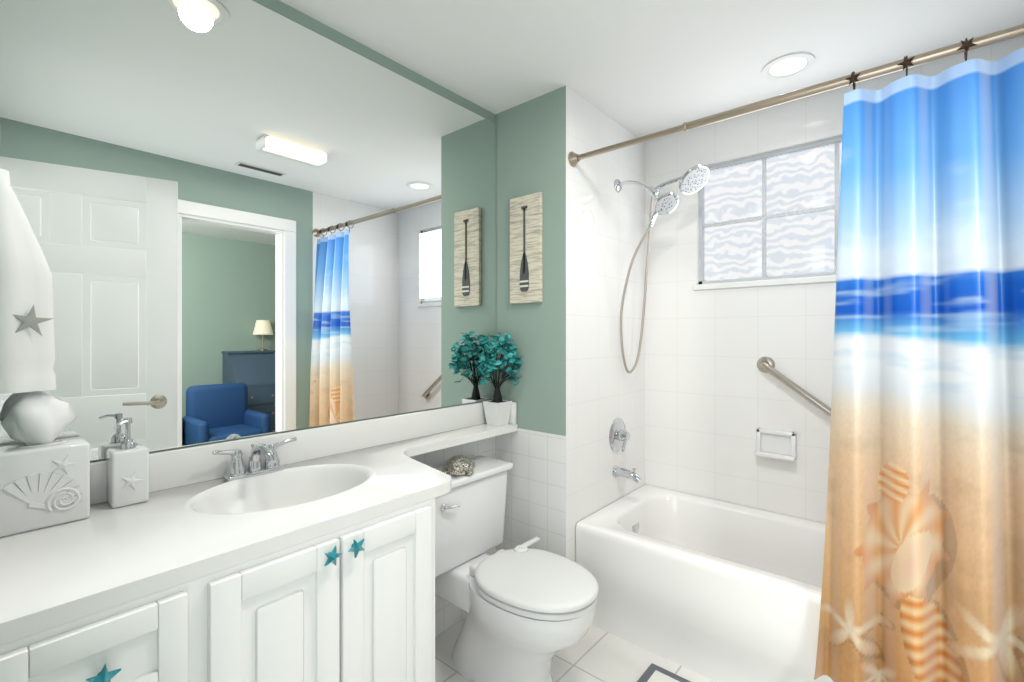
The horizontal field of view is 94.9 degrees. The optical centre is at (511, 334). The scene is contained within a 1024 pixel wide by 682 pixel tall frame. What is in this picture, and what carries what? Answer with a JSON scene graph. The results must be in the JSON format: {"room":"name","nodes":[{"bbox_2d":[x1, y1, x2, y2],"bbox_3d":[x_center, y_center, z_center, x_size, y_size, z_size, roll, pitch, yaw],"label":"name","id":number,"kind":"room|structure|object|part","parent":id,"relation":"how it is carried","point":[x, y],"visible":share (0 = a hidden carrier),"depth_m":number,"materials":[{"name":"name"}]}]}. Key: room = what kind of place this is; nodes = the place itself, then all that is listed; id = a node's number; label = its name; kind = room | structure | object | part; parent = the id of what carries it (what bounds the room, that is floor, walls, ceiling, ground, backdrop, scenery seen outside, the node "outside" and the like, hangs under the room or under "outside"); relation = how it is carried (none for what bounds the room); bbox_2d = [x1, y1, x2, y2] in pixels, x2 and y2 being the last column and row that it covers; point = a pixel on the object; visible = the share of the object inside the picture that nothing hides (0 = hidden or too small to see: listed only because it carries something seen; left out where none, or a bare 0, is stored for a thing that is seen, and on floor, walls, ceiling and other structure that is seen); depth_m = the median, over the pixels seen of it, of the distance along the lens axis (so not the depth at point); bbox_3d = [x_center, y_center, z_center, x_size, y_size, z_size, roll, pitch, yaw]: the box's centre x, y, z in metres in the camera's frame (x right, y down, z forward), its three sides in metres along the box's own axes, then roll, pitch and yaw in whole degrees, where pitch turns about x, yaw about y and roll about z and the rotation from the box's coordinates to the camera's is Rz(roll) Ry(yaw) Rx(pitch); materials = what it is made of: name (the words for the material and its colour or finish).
{"room":"bathroom","nodes":[
{"label":"bathroom","id":0,"kind":"room"},
{"bbox_2d":[252,0,494,122],"bbox_3d":[-0.495,-1.087,1.961,0.100,0.045,1.137,0,0,41],"label":"wall","id":1,"kind":"structure","parent":0,"point":[305,20],"depth_m":1.81,"materials":[{"name":"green paint"}]},
{"bbox_2d":[0,0,495,460],"bbox_3d":[-0.687,-0.367,1.731,0.107,1.386,1.741,0,0,41],"label":"mirror","id":2,"kind":"object","parent":1,"relation":"attached to","point":[246,218],"depth_m":1.45,"materials":[{"name":"clear glass"}]},
{"bbox_2d":[435,595,466,636],"bbox_3d":[-0.314,1.238,2.174,0.100,0.183,0.189,0,0,41],"label":"wall","id":3,"kind":"structure","parent":0,"point":[448,615],"depth_m":2.11,"materials":[{"name":"tile"}]},
{"bbox_2d":[410,436,494,467],"bbox_3d":[-0.294,0.565,2.196,0.100,0.111,0.519,0,0,41],"label":"wall","id":4,"kind":"structure","parent":0,"point":[484,447],"depth_m":2.18,"materials":[{"name":"tile"}]},
{"bbox_2d":[495,86,644,561],"bbox_3d":[0.375,0.110,2.576,0.425,2.440,0.915,0,0,41],"label":"wall","id":5,"kind":"structure","parent":0,"point":[576,377],"depth_m":2.24,"materials":[{"name":"white tile"}]},
{"bbox_2d":[510,192,542,303],"bbox_3d":[0.064,-0.405,2.223,0.186,0.506,0.023,0,0,41],"label":"picture","id":6,"kind":"object","parent":5,"relation":"attached to","point":[526,248],"visible":0.96,"depth_m":2.21,"materials":[{"name":"brown wood"}]},
{"bbox_2d":[609,418,629,451],"bbox_3d":[0.573,0.520,2.430,0.066,0.176,0.176,0,0,41],"label":"shower valve","id":7,"kind":"object","parent":5,"relation":"attached to","point":[619,436],"visible":1,"depth_m":2.41,"materials":[{"name":"silver metal"}]},
{"bbox_2d":[612,465,641,483],"bbox_3d":[0.591,0.707,2.389,0.146,0.074,0.064,0,0,41],"label":"tub spout","id":8,"kind":"object","parent":5,"relation":"attached to","point":[626,473],"visible":1,"depth_m":2.38,"materials":[{"name":"silver metal"}]},
{"bbox_2d":[614,164,709,372],"bbox_3d":[0.731,-0.305,2.321,0.449,1.012,0.181,0,0,41],"label":"shower head","id":9,"kind":"object","parent":5,"relation":"attached to","point":[693,179],"visible":1,"depth_m":2.30},
{"bbox_3d":[0.676,-0.671,2.346,0.334,0.281,0.074,0,0,40],"label":"arm","id":10,"kind":"part","parent":9,"relation":"part of"},
{"bbox_2d":[568,23,1023,166],"bbox_3d":[0.852,-0.795,1.633,1.525,0.066,0.066,0,0,41],"label":"curtain rod","id":11,"kind":"object","parent":5,"relation":"attached to","point":[574,159],"visible":1,"depth_m":1.51,"materials":[{"name":"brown metal"}]},
{"bbox_2d":[814,27,1023,681],"bbox_3d":[1.186,0.135,1.311,0.576,1.900,0.130,0,0,41],"label":"curtain","id":12,"kind":"object","parent":11,"relation":"hanging from","point":[923,573],"visible":1,"depth_m":1.32,"materials":[{"name":"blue fabric"}]},
{"bbox_2d":[435,618,715,681],"bbox_3d":[0.346,1.380,1.368,2.150,0.100,2.790,0,0,41],"label":"floor","id":13,"kind":"structure","parent":0,"point":[595,654],"depth_m":1.92,"materials":[{"name":"tile"}]},
{"bbox_2d":[0,402,517,681],"bbox_3d":[-0.420,0.828,1.499,0.609,1.005,1.748,0,0,41],"label":"bathroom vanity","id":14,"kind":"object","parent":13,"relation":"on","point":[306,555],"depth_m":1.06,"materials":[{"name":"white painted wood"},{"name":"teal ceramic"}]},
{"bbox_2d":[0,393,89,536],"bbox_3d":[-1.075,0.281,1.076,0.114,0.296,0.152,0,0,41],"label":"tissue box","id":15,"kind":"object","parent":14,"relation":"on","point":[44,478],"depth_m":1.05,"materials":[{"name":"white ceramic"}]},
{"bbox_2d":[106,417,148,507],"bbox_3d":[-0.985,0.321,1.207,0.085,0.218,0.075,0,0,41],"label":"soap dispenser","id":16,"kind":"object","parent":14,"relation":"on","point":[127,471],"depth_m":1.19,"materials":[{"name":"white ceramic"}]},
{"bbox_2d":[475,331,522,425],"bbox_3d":[-0.058,0.204,2.238,0.189,0.451,0.289,0,0,41],"label":"plant","id":17,"kind":"object","parent":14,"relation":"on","point":[497,408],"visible":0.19,"depth_m":2.22,"materials":[{"name":"teal plant"}]},
{"bbox_2d":[434,455,598,681],"bbox_3d":[-0.022,0.952,1.820,0.758,0.757,0.476,0,0,41],"label":"toilet","id":18,"kind":"object","parent":13,"relation":"on","point":[530,614],"visible":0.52,"depth_m":1.75,"materials":[{"name":"white ceramic"}]},
{"bbox_2d":[441,455,474,475],"bbox_3d":[-0.222,0.540,1.971,0.185,0.065,0.189,0,0,41],"label":"turtle figurine","id":19,"kind":"object","parent":18,"relation":"on","point":[459,465],"depth_m":1.92,"materials":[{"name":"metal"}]},
{"bbox_3d":[0.081,0.901,1.733,0.488,0.054,0.378,0,0,40],"label":"seat","id":20,"kind":"part","parent":18,"relation":"part of","materials":[{"name":"white plastic"}]},
{"bbox_2d":[637,663,690,681],"bbox_3d":[0.655,1.322,1.413,0.760,0.016,0.600,0,0,41],"label":"bath rug","id":21,"kind":"object","parent":13,"relation":"on","point":[653,673],"visible":0.95,"depth_m":1.81,"materials":[{"name":"grey fabric"}]},
{"bbox_2d":[576,484,832,681],"bbox_3d":[1.108,1.095,1.932,1.519,0.470,0.737,0,0,41],"label":"bathtub","id":22,"kind":"object","parent":13,"relation":"on","point":[717,590],"visible":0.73,"depth_m":1.94,"materials":[{"name":"white ceramic"}]},
{"bbox_2d":[279,0,1023,141],"bbox_3d":[0.346,-1.160,1.368,2.150,0.100,2.790,0,0,41],"label":"ceiling","id":23,"kind":"structure","parent":0,"point":[638,68],"depth_m":1.78,"materials":[{"name":"white paint"}]},
{"bbox_2d":[762,52,814,79],"bbox_3d":[1.138,-1.105,1.939,0.190,0.009,0.190,0,0,41],"label":"recessed light","id":24,"kind":"object","parent":23,"relation":"in","point":[790,65],"visible":0.98,"depth_m":1.93,"materials":[{"name":"white paint"}]},
{"bbox_2d":[645,36,1023,523],"bbox_3d":[1.419,0.110,2.220,1.625,2.440,0.100,0,0,41],"label":"wall","id":25,"kind":"structure","parent":0,"point":[741,332],"depth_m":2.39,"materials":[{"name":"tile"}]},
{"bbox_2d":[693,136,841,289],"bbox_3d":[1.376,-0.570,2.250,0.970,0.660,0.112,0,0,41],"label":"window","id":26,"kind":"structure","parent":25,"relation":"in","point":[773,216],"depth_m":2.31,"materials":[{"name":"grey glass"}]},
{"bbox_3d":[1.353,-0.255,2.223,0.970,0.030,0.042,0,0,40],"label":"sill","id":27,"kind":"part","parent":26,"relation":"part of","materials":[{"name":"white paint"}]},
{"bbox_2d":[755,428,795,461],"bbox_3d":[1.262,0.525,2.256,0.170,0.130,0.050,0,0,41],"label":"soap dish","id":28,"kind":"object","parent":25,"relation":"attached to","point":[777,444],"visible":0.98,"depth_m":2.26,"materials":[{"name":"white ceramic"}]},
{"bbox_2d":[757,356,830,416],"bbox_3d":[1.411,0.328,2.122,0.570,0.445,0.061,0,0,41],"label":"grab bar","id":29,"kind":"object","parent":25,"relation":"attached to","point":[767,365],"visible":0.5,"depth_m":2.19,"materials":[{"name":"silver metal"}]},
{"bbox_3d":[-0.817,0.110,0.606,1.170,2.440,0.120,0,0,40],"label":"wall","id":30,"kind":"structure","parent":0,"visible":0},
{"bbox_2d":[0,169,55,393],"bbox_3d":[-1.118,-0.183,1.029,0.120,0.617,0.170,0,0,41],"label":"towel","id":31,"kind":"object","parent":30,"relation":"attached to","point":[27,353],"depth_m":1.02,"materials":[{"name":"white cloth"},{"name":"silver metal"}]}
]}

